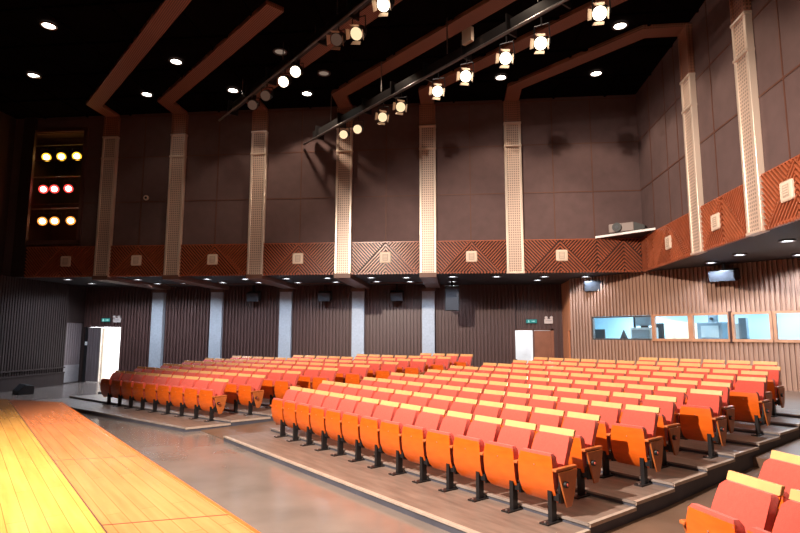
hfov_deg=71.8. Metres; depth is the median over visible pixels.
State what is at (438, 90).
spotlight
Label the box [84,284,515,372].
wall
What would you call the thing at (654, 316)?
window
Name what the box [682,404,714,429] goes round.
seat cushion
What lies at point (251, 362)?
seat
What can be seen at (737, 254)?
recessed light
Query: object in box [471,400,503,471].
seat
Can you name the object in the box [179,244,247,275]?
trim
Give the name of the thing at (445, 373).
seat
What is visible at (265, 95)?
spotlight
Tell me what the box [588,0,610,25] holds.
spotlight
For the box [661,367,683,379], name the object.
seat
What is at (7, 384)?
baseboard
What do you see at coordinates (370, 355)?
seat
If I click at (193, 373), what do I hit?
seat
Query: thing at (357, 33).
spotlight
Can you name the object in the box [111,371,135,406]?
seat
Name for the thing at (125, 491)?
apron
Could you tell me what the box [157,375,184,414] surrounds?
seat
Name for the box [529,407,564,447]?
seat
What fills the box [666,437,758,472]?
tier
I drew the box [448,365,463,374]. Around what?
seat
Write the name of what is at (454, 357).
seat
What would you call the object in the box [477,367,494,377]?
seat
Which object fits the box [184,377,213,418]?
seat
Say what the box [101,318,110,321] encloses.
exit sign
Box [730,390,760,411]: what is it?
seat cushion
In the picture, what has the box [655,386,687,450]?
seat
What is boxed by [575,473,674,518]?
tier
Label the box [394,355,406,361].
seat
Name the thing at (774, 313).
window
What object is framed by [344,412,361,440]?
seat cushion
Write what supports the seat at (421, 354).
on the tier
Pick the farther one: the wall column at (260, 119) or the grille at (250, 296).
the grille at (250, 296)
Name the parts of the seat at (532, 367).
backrest, rail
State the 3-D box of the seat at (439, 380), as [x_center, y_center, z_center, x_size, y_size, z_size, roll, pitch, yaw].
[0.777,2.918,12.108,0.568,0.964,0.545,6,-9,-38]
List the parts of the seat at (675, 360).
rail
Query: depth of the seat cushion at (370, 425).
8.82 m
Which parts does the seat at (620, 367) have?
backrest, rail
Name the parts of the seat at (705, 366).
backrest, rail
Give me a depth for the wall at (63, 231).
23.30 m
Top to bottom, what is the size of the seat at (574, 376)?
0.964 m
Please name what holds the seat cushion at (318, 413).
on the seat at (317, 414)
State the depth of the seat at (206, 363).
18.96 m
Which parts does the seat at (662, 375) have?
rail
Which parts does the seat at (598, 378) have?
backrest, rail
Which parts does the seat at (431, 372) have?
backrest, rail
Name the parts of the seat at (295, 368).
backrest, rail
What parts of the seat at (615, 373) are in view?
backrest, rail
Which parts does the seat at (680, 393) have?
backrest, rail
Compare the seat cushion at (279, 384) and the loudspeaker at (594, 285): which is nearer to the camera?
the seat cushion at (279, 384)
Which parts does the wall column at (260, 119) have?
edge moulding, moulding, perforated panel, panel, edge moulding, moulding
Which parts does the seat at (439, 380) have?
backrest, rail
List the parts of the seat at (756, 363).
backrest, rail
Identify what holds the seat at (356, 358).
on the tier
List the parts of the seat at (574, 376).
backrest, rail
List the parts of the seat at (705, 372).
rail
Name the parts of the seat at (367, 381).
backrest, rail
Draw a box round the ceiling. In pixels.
[0,0,704,118]
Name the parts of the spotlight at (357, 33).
barn door, barn door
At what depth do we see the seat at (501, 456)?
6.77 m
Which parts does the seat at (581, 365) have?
backrest, rail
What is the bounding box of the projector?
[608,222,647,233]
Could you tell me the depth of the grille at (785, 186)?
10.60 m
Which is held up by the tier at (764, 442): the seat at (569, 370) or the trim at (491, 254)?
the seat at (569, 370)
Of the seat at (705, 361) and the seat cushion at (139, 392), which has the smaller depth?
the seat at (705, 361)
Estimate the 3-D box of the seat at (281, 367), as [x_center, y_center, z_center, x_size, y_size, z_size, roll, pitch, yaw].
[-3.610,3.450,16.454,0.613,0.964,0.568,-5,-9,37]
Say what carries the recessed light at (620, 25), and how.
in the ceiling
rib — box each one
[86,0,191,116]
[157,0,283,113]
[246,0,401,110]
[331,0,515,107]
[418,0,626,104]
[504,23,685,100]
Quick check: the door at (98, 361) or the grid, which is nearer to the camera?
the grid
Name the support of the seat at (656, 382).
on the tier at (743, 455)
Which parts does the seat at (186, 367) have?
backrest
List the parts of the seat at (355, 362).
rail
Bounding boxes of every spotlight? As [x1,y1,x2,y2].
[247,95,259,109]
[260,84,272,100]
[278,69,291,87]
[290,60,303,77]
[326,26,345,49]
[338,124,349,138]
[345,10,366,44]
[352,116,363,133]
[371,0,394,16]
[375,103,389,124]
[393,93,407,114]
[429,73,445,99]
[456,58,473,85]
[495,36,514,67]
[530,17,550,53]
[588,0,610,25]
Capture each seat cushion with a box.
[134,382,145,397]
[146,383,157,398]
[159,384,171,400]
[171,386,184,402]
[186,387,199,404]
[201,389,215,406]
[227,383,238,399]
[240,384,253,401]
[264,379,274,394]
[273,398,284,420]
[275,380,290,388]
[284,400,297,422]
[298,403,311,426]
[300,375,311,388]
[312,406,326,431]
[326,409,343,435]
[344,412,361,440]
[362,416,380,445]
[382,420,402,451]
[404,424,426,457]
[427,429,453,464]
[454,435,484,472]
[485,441,518,481]
[519,448,557,490]
[574,435,585,468]
[599,421,609,449]
[612,423,647,456]
[659,414,666,440]
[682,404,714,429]
[688,503,745,532]
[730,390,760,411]
[747,527,770,532]
[781,491,789,501]
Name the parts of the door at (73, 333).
kick plate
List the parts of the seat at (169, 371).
backrest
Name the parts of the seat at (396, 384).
backrest, rail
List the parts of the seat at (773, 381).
backrest, rail, leg, panel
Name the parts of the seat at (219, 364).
backrest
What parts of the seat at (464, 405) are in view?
backrest, rail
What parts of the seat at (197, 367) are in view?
backrest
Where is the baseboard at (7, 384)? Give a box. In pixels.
[0,367,64,392]
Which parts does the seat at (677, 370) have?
rail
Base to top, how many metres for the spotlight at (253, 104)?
0.527 m
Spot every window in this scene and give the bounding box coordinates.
[592,315,651,339]
[652,313,690,341]
[690,312,729,341]
[731,311,773,341]
[772,310,799,342]
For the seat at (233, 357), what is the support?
on the tier
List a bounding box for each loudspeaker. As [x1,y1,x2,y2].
[246,285,261,301]
[318,285,331,300]
[390,284,403,300]
[445,280,458,310]
[584,280,603,291]
[708,263,740,282]
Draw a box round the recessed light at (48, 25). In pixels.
[39,21,57,29]
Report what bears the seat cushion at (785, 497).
on the seat at (783, 469)
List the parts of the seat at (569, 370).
backrest, rail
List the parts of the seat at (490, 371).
backrest, rail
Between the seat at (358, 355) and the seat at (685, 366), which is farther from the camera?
the seat at (358, 355)
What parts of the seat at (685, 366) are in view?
backrest, rail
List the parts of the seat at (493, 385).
backrest, rail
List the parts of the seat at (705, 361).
backrest, rail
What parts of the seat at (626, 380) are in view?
backrest, rail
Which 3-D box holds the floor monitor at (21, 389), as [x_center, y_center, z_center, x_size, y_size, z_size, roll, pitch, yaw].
[-13.758,4.477,20.186,0.840,0.345,0.500,-7,-10,43]
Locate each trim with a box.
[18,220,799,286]
[24,246,94,277]
[109,245,164,276]
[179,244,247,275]
[263,242,334,275]
[351,241,419,274]
[436,240,506,273]
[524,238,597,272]
[596,238,642,272]
[641,232,655,271]
[652,213,694,267]
[700,184,750,250]
[728,311,733,342]
[760,154,799,229]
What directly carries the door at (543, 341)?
in the wall at (539, 301)
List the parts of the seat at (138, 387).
leg, backrest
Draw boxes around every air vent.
[60,256,70,266]
[131,255,141,265]
[207,254,217,264]
[292,253,303,263]
[380,252,390,262]
[466,251,476,261]
[556,250,567,260]
[665,235,671,249]
[711,213,720,230]
[779,178,794,202]
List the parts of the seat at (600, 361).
rail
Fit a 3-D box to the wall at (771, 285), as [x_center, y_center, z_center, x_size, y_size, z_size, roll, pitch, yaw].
[10.273,2.085,16.761,0.211,4.350,11.750,6,-9,-38]
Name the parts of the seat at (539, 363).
rail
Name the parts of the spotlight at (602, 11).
barn door, barn door, barn door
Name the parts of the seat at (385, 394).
backrest, rail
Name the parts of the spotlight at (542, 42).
barn door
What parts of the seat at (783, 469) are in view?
backrest, rail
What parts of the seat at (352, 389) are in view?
backrest, rail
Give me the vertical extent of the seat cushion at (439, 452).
0.462 m
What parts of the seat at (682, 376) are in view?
rail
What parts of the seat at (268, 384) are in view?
leg, backrest, rail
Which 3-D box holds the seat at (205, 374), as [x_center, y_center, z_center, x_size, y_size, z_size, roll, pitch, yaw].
[-5.720,3.459,15.617,0.568,0.964,0.568,-5,-9,37]
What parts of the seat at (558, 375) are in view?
backrest, rail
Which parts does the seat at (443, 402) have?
backrest, rail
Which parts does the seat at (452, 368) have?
backrest, rail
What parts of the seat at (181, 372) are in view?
backrest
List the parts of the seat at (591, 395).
backrest, rail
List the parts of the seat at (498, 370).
backrest, rail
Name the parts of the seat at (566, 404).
backrest, rail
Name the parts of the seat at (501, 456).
foot plate, leg, backrest, rail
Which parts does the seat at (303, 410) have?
leg, backrest, rail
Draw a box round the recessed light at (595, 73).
[589,70,602,76]
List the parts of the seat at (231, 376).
backrest, rail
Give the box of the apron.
[8,400,260,532]
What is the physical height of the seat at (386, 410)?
0.964 m
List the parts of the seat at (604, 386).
backrest, rail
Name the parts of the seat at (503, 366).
backrest, rail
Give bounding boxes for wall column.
[93,116,120,276]
[163,114,188,276]
[247,111,268,275]
[334,107,352,274]
[419,104,436,273]
[503,101,524,273]
[677,23,706,254]
[729,0,769,235]
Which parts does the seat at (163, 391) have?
leg, backrest, rail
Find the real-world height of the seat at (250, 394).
0.964 m
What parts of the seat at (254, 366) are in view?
backrest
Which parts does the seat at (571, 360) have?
rail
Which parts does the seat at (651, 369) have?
rail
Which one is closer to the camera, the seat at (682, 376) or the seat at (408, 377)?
the seat at (682, 376)
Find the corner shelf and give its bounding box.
[595,228,655,237]
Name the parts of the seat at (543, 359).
rail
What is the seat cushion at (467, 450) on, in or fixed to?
on the seat at (468, 450)
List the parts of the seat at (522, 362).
rail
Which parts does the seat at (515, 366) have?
backrest, rail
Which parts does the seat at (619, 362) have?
backrest, rail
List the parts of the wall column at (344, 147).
edge moulding, perforated panel, panel, edge moulding, moulding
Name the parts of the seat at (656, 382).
backrest, rail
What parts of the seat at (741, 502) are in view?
armrest, backrest, rail, panel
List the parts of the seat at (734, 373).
rail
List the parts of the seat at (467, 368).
backrest, rail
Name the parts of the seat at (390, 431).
foot plate, leg, backrest, rail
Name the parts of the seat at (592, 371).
backrest, rail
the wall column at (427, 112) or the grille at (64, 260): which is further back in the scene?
the grille at (64, 260)
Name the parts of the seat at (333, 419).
foot plate, leg, backrest, rail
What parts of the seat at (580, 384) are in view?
backrest, rail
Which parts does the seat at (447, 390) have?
backrest, rail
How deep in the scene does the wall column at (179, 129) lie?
20.92 m
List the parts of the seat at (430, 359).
backrest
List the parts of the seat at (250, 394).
leg, backrest, panel, rail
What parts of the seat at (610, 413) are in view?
backrest, leg, foot plate, rail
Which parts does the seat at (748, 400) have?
backrest, rail, leg, armrest, panel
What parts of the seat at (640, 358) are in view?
rail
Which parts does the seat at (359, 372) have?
backrest, rail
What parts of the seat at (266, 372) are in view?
rail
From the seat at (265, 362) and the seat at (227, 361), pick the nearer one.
the seat at (265, 362)
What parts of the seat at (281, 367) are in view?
backrest, rail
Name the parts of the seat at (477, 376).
backrest, rail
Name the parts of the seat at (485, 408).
backrest, rail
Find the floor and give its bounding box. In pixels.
[0,382,449,532]
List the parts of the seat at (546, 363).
backrest, rail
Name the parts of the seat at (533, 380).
backrest, rail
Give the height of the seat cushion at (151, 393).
0.462 m
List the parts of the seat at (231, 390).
leg, backrest, rail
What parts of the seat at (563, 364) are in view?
backrest, rail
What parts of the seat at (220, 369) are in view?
backrest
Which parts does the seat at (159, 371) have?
backrest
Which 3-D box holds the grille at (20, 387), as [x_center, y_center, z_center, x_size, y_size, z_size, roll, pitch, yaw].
[-13.860,4.394,20.089,0.760,0.205,0.195,-7,-10,43]
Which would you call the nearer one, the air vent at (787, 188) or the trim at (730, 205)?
the air vent at (787, 188)
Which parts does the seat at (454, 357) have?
backrest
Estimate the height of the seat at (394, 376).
0.964 m
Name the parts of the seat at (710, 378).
backrest, rail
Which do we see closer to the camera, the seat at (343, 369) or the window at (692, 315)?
the seat at (343, 369)
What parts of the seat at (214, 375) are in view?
rail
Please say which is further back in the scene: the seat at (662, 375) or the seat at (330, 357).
the seat at (330, 357)
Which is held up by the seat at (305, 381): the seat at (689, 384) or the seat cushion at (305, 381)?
the seat cushion at (305, 381)
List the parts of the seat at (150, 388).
leg, backrest, rail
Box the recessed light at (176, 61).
[169,58,182,64]
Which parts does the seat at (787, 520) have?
backrest, rail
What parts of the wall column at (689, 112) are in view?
moulding, panel, edge moulding, moulding, perforated panel, edge moulding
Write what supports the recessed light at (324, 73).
in the ceiling
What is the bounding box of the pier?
[10,117,38,276]
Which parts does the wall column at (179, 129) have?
edge moulding, moulding, perforated panel, panel, edge moulding, moulding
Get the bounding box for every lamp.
[36,210,49,225]
[37,178,50,193]
[40,146,53,161]
[48,178,61,193]
[48,210,61,225]
[55,146,68,160]
[62,177,75,192]
[64,209,77,224]
[71,145,82,160]
[620,330,627,337]
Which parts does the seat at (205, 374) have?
backrest, rail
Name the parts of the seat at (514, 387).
backrest, rail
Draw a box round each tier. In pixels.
[31,398,230,431]
[69,394,270,425]
[98,391,273,420]
[223,431,590,532]
[261,398,269,406]
[270,426,636,532]
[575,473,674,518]
[585,461,707,502]
[609,449,734,487]
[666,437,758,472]
[714,431,780,453]
[734,421,798,444]
[735,416,799,436]
[776,408,799,417]
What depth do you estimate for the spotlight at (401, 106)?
16.03 m
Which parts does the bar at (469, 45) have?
hanger rod, hanger rod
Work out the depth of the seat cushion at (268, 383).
14.98 m
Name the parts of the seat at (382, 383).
backrest, rail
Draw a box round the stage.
[0,399,105,532]
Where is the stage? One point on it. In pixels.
(36, 497)
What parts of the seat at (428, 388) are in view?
backrest, rail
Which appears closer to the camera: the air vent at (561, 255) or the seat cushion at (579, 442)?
the seat cushion at (579, 442)
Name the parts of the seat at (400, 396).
rail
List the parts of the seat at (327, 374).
backrest, rail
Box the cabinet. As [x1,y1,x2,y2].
[697,322,727,338]
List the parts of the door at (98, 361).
frame, frame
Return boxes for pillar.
[148,290,166,368]
[208,289,224,359]
[278,289,293,359]
[351,288,365,360]
[421,288,434,355]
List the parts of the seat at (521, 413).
backrest, rail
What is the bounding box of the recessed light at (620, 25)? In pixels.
[612,21,627,30]
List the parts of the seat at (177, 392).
leg, backrest, rail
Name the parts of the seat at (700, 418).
backrest, rail, foot plate, leg, armrest, panel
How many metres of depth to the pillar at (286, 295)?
24.48 m
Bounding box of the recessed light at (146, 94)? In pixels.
[140,91,152,96]
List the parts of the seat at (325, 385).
backrest, rail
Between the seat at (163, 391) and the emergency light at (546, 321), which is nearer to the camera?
the seat at (163, 391)
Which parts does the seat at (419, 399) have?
backrest, rail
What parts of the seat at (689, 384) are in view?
backrest, rail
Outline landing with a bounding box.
[776,391,799,409]
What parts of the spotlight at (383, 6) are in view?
barn door, barn door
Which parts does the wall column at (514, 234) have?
moulding, edge moulding, panel, perforated panel, moulding, edge moulding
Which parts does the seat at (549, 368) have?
backrest, rail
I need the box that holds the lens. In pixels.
[633,222,647,230]
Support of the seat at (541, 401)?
on the tier at (652, 498)
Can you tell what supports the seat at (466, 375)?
on the tier at (717, 468)
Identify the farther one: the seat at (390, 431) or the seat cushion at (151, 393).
the seat cushion at (151, 393)
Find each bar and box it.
[218,0,370,121]
[304,0,570,144]
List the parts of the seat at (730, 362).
backrest, rail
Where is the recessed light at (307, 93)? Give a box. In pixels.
[301,90,312,96]
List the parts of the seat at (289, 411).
leg, backrest, rail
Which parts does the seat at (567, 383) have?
backrest, rail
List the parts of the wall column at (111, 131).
edge moulding, moulding, perforated panel, panel, edge moulding, moulding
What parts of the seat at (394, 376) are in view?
backrest, rail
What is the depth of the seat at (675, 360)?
14.04 m
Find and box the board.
[665,319,697,338]
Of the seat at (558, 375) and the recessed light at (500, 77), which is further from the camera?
the recessed light at (500, 77)
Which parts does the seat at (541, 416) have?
backrest, rail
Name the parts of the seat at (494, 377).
backrest, rail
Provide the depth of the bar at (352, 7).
15.28 m
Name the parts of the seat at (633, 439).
backrest, rail, foot plate, leg, armrest, panel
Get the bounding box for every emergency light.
[113,316,120,321]
[544,316,552,323]
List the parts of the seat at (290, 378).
backrest, rail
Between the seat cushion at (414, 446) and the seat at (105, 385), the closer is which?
the seat cushion at (414, 446)
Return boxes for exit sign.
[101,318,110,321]
[525,319,536,323]
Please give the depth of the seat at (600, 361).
14.36 m
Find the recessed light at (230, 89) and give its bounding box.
[227,87,238,92]
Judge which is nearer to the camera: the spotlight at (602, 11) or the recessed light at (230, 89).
the spotlight at (602, 11)
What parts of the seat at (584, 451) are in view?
backrest, foot plate, leg, rail, armrest, panel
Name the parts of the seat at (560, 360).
rail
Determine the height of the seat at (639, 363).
0.964 m
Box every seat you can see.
[99,370,124,404]
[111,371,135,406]
[121,372,147,408]
[133,366,145,372]
[133,373,158,410]
[143,367,155,374]
[145,374,171,412]
[153,368,165,376]
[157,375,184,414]
[160,363,172,369]
[163,368,176,377]
[170,364,182,371]
[170,376,198,416]
[174,369,187,375]
[181,365,193,370]
[182,360,193,365]
[184,370,198,378]
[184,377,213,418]
[192,361,204,367]
[192,365,205,373]
[196,371,211,379]
[199,378,228,421]
[202,361,214,367]
[203,358,213,362]
[203,366,216,374]
[208,372,223,381]
[213,358,224,364]
[214,362,226,368]
[215,367,229,374]
[221,372,237,410]
[223,359,234,364]
[224,373,250,413]
[225,363,238,369]
[227,367,242,376]
[230,356,241,360]
[234,359,245,365]
[237,363,250,370]
[238,374,265,415]
[241,356,251,361]
[241,368,255,377]
[245,360,257,366]
[250,364,263,371]
[251,357,262,362]
[255,369,270,378]
[257,360,269,366]
[260,370,284,407]
[262,357,273,362]
[263,365,277,398]
[269,361,282,368]
[270,386,302,437]
[273,357,285,364]
[274,371,300,398]
[276,365,291,373]
[282,361,295,369]
[283,366,305,385]
[283,388,315,441]
[285,358,297,364]
[292,355,303,360]
[294,358,310,365]
[295,362,308,369]
[296,390,329,445]
[297,367,321,388]
[303,362,322,375]
[304,355,314,361]
[307,359,323,367]
[308,356,327,365]
[310,392,345,450]
[312,368,338,391]
[314,380,334,393]
[319,363,337,375]
[322,359,337,366]
[325,395,361,456]
[328,356,339,362]
[329,382,347,394]
[334,364,353,382]
[337,360,351,367]
[340,357,352,359]
[342,397,379,461]
[343,384,362,398]
[345,365,369,386]
[351,357,366,363]
[351,360,366,372]
[356,354,367,356]
[357,385,377,400]
[359,377,376,387]
[360,400,399,468]
[366,354,379,360]
[366,357,380,364]
[367,361,381,377]
[373,378,391,390]
[373,387,394,403]
[375,362,398,378]
[380,355,393,360]
[380,358,395,369]
[380,403,421,475]
[387,372,404,382]
[388,380,406,392]
[390,390,412,405]
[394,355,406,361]
[396,358,410,376]
[398,392,432,409]
[401,373,418,384]
[402,407,446,483]
[403,381,423,395]
[405,359,426,377]
[407,356,420,366]
[416,375,434,386]
[419,353,431,358]
[420,383,441,397]
[420,394,454,413]
[422,356,435,371]
[424,369,440,379]
[426,410,473,492]
[430,356,450,371]
[431,376,450,388]
[431,385,461,400]
[433,353,444,363]
[439,370,456,380]
[445,397,477,415]
[446,354,458,368]
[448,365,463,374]
[448,378,468,390]
[453,387,482,401]
[453,415,503,501]
[454,354,472,368]
[454,371,472,382]
[460,379,487,393]
[462,366,478,375]
[469,372,489,381]
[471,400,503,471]
[476,389,505,406]
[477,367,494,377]
[481,363,496,370]
[481,381,508,394]
[484,419,537,513]
[487,374,508,384]
[493,368,511,378]
[495,363,511,368]
[500,404,532,478]
[502,392,530,410]
[504,383,530,397]
[507,375,528,386]
[509,369,529,377]
[511,360,526,367]
[511,364,528,372]
[518,425,576,525]
[526,361,542,368]
[527,370,548,381]
[527,377,549,391]
[528,365,545,374]
[528,385,555,404]
[528,394,558,420]
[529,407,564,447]
[532,357,547,364]
[542,361,559,369]
[545,366,563,377]
[548,358,563,365]
[548,372,568,385]
[549,378,572,395]
[554,387,581,407]
[556,397,588,427]
[559,362,576,371]
[562,411,602,498]
[563,358,579,367]
[564,367,583,378]
[569,373,591,387]
[572,380,597,397]
[577,363,595,372]
[580,359,596,363]
[580,389,610,413]
[583,368,604,380]
[587,401,622,478]
[591,374,614,389]
[596,360,615,367]
[596,364,615,373]
[598,382,625,401]
[604,369,626,382]
[610,392,642,422]
[611,404,663,486]
[615,360,634,369]
[615,376,640,392]
[616,365,636,375]
[625,384,654,405]
[627,370,650,384]
[636,361,655,370]
[638,366,659,377]
[639,357,657,365]
[641,377,668,394]
[642,395,680,468]
[651,372,676,386]
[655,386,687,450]
[657,362,677,371]
[658,358,678,364]
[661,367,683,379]
[669,379,698,439]
[677,373,703,388]
[678,359,700,366]
[679,363,700,372]
[679,470,784,532]
[680,389,726,458]
[686,368,710,380]
[699,381,734,444]
[701,359,724,368]
[702,364,725,374]
[706,375,733,431]
[712,369,737,389]
[725,360,750,369]
[727,365,752,380]
[729,376,770,436]
[734,370,771,424]
[747,489,799,532]
[752,361,780,385]
[754,366,784,416]
[759,450,799,530]
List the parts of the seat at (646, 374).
backrest, rail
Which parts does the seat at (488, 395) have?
backrest, rail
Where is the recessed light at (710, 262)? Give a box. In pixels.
[704,261,717,263]
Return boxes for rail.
[31,207,77,209]
[33,176,80,177]
[36,144,82,146]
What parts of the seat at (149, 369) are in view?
backrest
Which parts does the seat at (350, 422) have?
foot plate, leg, backrest, rail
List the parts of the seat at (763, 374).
backrest, rail, panel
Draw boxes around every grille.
[13,384,23,390]
[62,258,67,263]
[133,257,138,263]
[209,256,214,262]
[247,293,257,300]
[295,255,299,261]
[318,293,329,300]
[382,254,387,260]
[391,293,401,300]
[446,287,458,309]
[469,253,474,259]
[559,252,564,258]
[708,271,733,281]
[712,216,716,226]
[782,183,788,197]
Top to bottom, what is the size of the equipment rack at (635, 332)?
0.520 m
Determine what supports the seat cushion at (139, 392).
on the seat at (138, 387)
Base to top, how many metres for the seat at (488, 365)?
0.964 m
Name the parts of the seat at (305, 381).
backrest, rail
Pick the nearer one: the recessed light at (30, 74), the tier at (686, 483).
the tier at (686, 483)
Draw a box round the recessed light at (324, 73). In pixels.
[317,70,329,76]
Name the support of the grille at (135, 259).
attached to the air vent at (136, 260)
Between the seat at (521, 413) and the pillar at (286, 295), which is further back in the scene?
the pillar at (286, 295)
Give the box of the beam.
[92,273,439,289]
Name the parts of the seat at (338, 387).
backrest, rail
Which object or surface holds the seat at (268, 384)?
on the tier at (262, 411)
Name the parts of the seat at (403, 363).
backrest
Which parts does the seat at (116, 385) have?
leg, backrest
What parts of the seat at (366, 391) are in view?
backrest, rail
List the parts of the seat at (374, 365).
backrest, rail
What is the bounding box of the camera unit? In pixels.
[708,315,718,321]
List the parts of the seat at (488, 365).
backrest, rail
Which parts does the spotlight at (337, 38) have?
barn door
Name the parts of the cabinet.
panel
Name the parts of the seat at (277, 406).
leg, backrest, rail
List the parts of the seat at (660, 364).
backrest, rail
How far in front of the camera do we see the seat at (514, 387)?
10.56 m
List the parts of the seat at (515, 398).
backrest, rail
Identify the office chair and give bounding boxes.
[656,323,664,338]
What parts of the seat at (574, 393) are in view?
backrest, rail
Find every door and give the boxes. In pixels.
[63,322,81,382]
[82,327,115,381]
[515,329,553,360]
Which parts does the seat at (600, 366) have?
backrest, rail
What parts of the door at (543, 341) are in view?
frame, frame, frame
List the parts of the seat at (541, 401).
backrest, rail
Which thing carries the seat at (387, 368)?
on the tier
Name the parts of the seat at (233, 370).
backrest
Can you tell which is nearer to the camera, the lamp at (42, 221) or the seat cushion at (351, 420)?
the seat cushion at (351, 420)
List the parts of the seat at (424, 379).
backrest, rail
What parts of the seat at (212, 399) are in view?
leg, backrest, panel, rail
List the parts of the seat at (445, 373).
backrest, rail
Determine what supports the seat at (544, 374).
on the tier at (743, 455)
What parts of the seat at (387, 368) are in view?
backrest, rail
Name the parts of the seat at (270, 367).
backrest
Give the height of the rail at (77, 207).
0.059 m
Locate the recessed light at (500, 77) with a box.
[494,74,507,80]
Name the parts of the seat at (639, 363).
backrest, rail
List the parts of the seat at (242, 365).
backrest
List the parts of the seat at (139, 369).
backrest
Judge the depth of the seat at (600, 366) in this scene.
13.29 m
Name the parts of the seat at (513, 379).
backrest, rail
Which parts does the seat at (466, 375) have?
backrest, rail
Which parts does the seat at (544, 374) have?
backrest, rail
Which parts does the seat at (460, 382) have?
backrest, rail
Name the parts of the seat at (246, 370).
backrest, rail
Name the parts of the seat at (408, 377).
backrest, rail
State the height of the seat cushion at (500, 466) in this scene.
0.462 m
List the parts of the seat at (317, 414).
leg, backrest, rail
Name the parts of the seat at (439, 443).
foot plate, leg, backrest, rail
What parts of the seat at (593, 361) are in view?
rail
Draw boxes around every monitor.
[12,384,34,394]
[595,329,605,337]
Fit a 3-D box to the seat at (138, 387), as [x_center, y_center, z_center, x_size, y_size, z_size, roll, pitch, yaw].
[-7.159,3.498,15.486,0.616,0.964,0.568,-5,-9,37]
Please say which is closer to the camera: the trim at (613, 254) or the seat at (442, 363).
the seat at (442, 363)
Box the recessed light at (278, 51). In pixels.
[273,47,286,55]
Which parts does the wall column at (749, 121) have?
moulding, panel, edge moulding, moulding, perforated panel, edge moulding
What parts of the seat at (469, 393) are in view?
backrest, rail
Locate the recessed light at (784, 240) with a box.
[778,239,796,242]
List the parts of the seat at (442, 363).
backrest, rail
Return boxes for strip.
[158,282,422,284]
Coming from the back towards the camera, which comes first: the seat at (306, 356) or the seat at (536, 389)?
the seat at (306, 356)
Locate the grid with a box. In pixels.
[0,0,698,118]
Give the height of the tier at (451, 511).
0.099 m
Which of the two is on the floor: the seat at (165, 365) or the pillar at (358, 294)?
the pillar at (358, 294)
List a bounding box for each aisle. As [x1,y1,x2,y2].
[201,421,285,439]
[604,437,799,532]
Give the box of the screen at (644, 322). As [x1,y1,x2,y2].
[633,317,650,327]
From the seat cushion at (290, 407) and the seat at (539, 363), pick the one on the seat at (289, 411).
the seat cushion at (290, 407)
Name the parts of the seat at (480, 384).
backrest, rail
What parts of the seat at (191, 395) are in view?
leg, backrest, rail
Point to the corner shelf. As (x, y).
(637, 233)
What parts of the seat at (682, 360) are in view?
rail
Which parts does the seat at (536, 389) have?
backrest, rail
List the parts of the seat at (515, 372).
backrest, rail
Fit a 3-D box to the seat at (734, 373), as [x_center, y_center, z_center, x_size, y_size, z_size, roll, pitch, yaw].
[6.465,2.563,11.052,0.568,0.964,0.529,6,-9,-38]
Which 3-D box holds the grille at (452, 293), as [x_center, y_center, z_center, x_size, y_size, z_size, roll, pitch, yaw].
[2.048,1.257,21.702,0.500,0.913,0.140,0,-7,4]
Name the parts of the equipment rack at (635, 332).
panel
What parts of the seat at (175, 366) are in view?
backrest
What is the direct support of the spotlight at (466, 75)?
hanging from the bar at (469, 45)
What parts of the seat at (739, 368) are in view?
backrest, rail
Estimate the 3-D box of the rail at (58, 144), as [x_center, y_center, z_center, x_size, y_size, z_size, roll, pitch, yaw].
[-13.592,-4.901,22.301,2.660,0.059,0.059,-1,-7,6]
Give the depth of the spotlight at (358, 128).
17.79 m
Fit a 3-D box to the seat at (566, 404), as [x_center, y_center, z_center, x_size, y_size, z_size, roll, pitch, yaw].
[2.539,2.516,8.377,0.568,0.964,0.548,6,-9,-38]
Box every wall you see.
[0,111,15,274]
[0,275,69,376]
[2,94,642,275]
[28,133,83,240]
[67,285,86,381]
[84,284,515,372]
[86,327,120,381]
[511,284,563,360]
[515,330,549,363]
[561,281,570,359]
[569,258,799,390]
[595,313,799,338]
[635,0,799,236]
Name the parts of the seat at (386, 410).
foot plate, leg, backrest, rail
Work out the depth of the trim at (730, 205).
13.05 m
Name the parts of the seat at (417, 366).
backrest, rail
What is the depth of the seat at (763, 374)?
10.73 m
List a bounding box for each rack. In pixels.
[631,327,658,338]
[727,318,749,338]
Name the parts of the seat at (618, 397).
backrest, rail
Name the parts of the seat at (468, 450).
foot plate, leg, backrest, rail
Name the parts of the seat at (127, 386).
leg, backrest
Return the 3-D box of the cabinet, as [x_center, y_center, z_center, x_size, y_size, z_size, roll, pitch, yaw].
[10.747,2.625,18.941,0.520,1.420,0.820,6,-9,-38]
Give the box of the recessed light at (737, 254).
[732,253,746,255]
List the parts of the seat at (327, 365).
backrest, rail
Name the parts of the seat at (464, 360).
backrest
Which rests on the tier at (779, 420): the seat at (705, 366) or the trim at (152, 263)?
the seat at (705, 366)
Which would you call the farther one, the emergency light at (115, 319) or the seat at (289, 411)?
the emergency light at (115, 319)
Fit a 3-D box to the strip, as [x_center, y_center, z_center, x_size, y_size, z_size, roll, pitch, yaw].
[-4.746,0.744,23.736,11.800,0.030,0.200,-1,-7,6]
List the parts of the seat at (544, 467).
foot plate, backrest, leg, rail, armrest, pivot knob, panel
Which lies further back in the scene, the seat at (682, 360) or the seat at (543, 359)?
the seat at (543, 359)
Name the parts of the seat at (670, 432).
backrest, rail, leg, armrest, panel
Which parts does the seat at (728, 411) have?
backrest, rail, armrest, panel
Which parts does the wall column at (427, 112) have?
moulding, edge moulding, panel, perforated panel, moulding, edge moulding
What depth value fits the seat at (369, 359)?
18.36 m
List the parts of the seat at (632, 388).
backrest, rail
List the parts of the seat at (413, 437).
foot plate, leg, backrest, rail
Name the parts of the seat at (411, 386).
backrest, rail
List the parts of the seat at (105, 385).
leg, backrest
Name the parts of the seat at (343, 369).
backrest, rail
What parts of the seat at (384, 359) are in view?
backrest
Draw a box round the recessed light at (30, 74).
[26,72,41,78]
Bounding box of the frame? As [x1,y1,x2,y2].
[26,128,88,244]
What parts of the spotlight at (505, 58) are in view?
barn door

